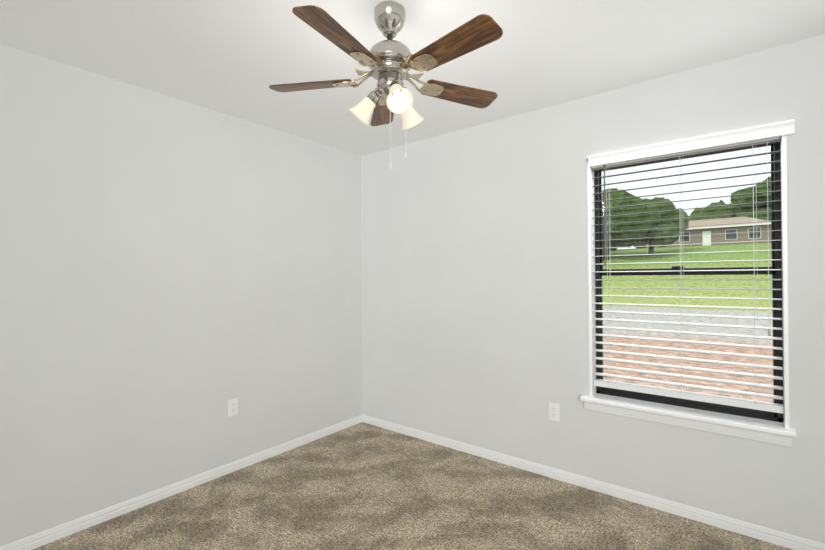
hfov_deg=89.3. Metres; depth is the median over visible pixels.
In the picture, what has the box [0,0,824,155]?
ceiling
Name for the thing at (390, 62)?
fan
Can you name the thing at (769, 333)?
blind wand
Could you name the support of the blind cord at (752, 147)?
attached to the window at (784, 434)
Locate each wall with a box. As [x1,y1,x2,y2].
[0,44,361,545]
[361,34,824,543]
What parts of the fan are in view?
blade, blade, lamp shade, blade, motor, lamp shade, lamp shade, blade, blade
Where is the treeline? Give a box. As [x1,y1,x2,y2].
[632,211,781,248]
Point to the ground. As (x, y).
(660, 292)
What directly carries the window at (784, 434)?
in the wall at (475, 288)
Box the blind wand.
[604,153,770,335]
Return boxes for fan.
[269,1,502,168]
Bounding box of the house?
[646,216,770,247]
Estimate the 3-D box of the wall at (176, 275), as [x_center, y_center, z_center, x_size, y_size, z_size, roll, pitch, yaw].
[-1.458,0.125,2.711,0.150,2.440,3.300,-1,0,38]
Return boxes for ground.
[602,243,783,405]
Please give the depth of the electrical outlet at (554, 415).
2.73 m
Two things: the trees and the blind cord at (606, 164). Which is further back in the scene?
the trees
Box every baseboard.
[0,415,361,549]
[362,414,824,549]
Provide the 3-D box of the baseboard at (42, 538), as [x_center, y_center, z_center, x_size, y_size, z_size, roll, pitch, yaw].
[-1.386,1.311,2.654,0.014,0.065,3.000,-1,0,38]
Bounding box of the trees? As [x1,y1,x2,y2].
[602,177,770,259]
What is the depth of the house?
53.81 m
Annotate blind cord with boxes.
[606,164,611,384]
[679,157,684,394]
[752,147,758,401]
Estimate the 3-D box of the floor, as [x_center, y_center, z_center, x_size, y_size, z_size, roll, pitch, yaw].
[-0.098,1.390,1.633,3.600,0.120,3.300,-1,0,38]
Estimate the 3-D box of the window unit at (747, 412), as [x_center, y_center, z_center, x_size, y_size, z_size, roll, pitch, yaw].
[1.525,0.018,2.396,0.892,1.459,0.058,-1,0,38]
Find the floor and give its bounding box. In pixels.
[32,422,792,549]
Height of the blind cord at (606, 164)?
1.346 m
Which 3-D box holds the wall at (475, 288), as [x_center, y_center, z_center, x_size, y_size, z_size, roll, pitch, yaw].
[0.872,0.110,2.874,3.300,2.440,0.150,-1,0,38]
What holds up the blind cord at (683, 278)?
attached to the window at (784, 434)
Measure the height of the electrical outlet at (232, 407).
0.114 m
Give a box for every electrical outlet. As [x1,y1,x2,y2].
[228,398,237,416]
[549,402,559,421]
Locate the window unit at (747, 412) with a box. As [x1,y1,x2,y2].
[594,143,783,422]
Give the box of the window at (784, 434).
[580,119,795,446]

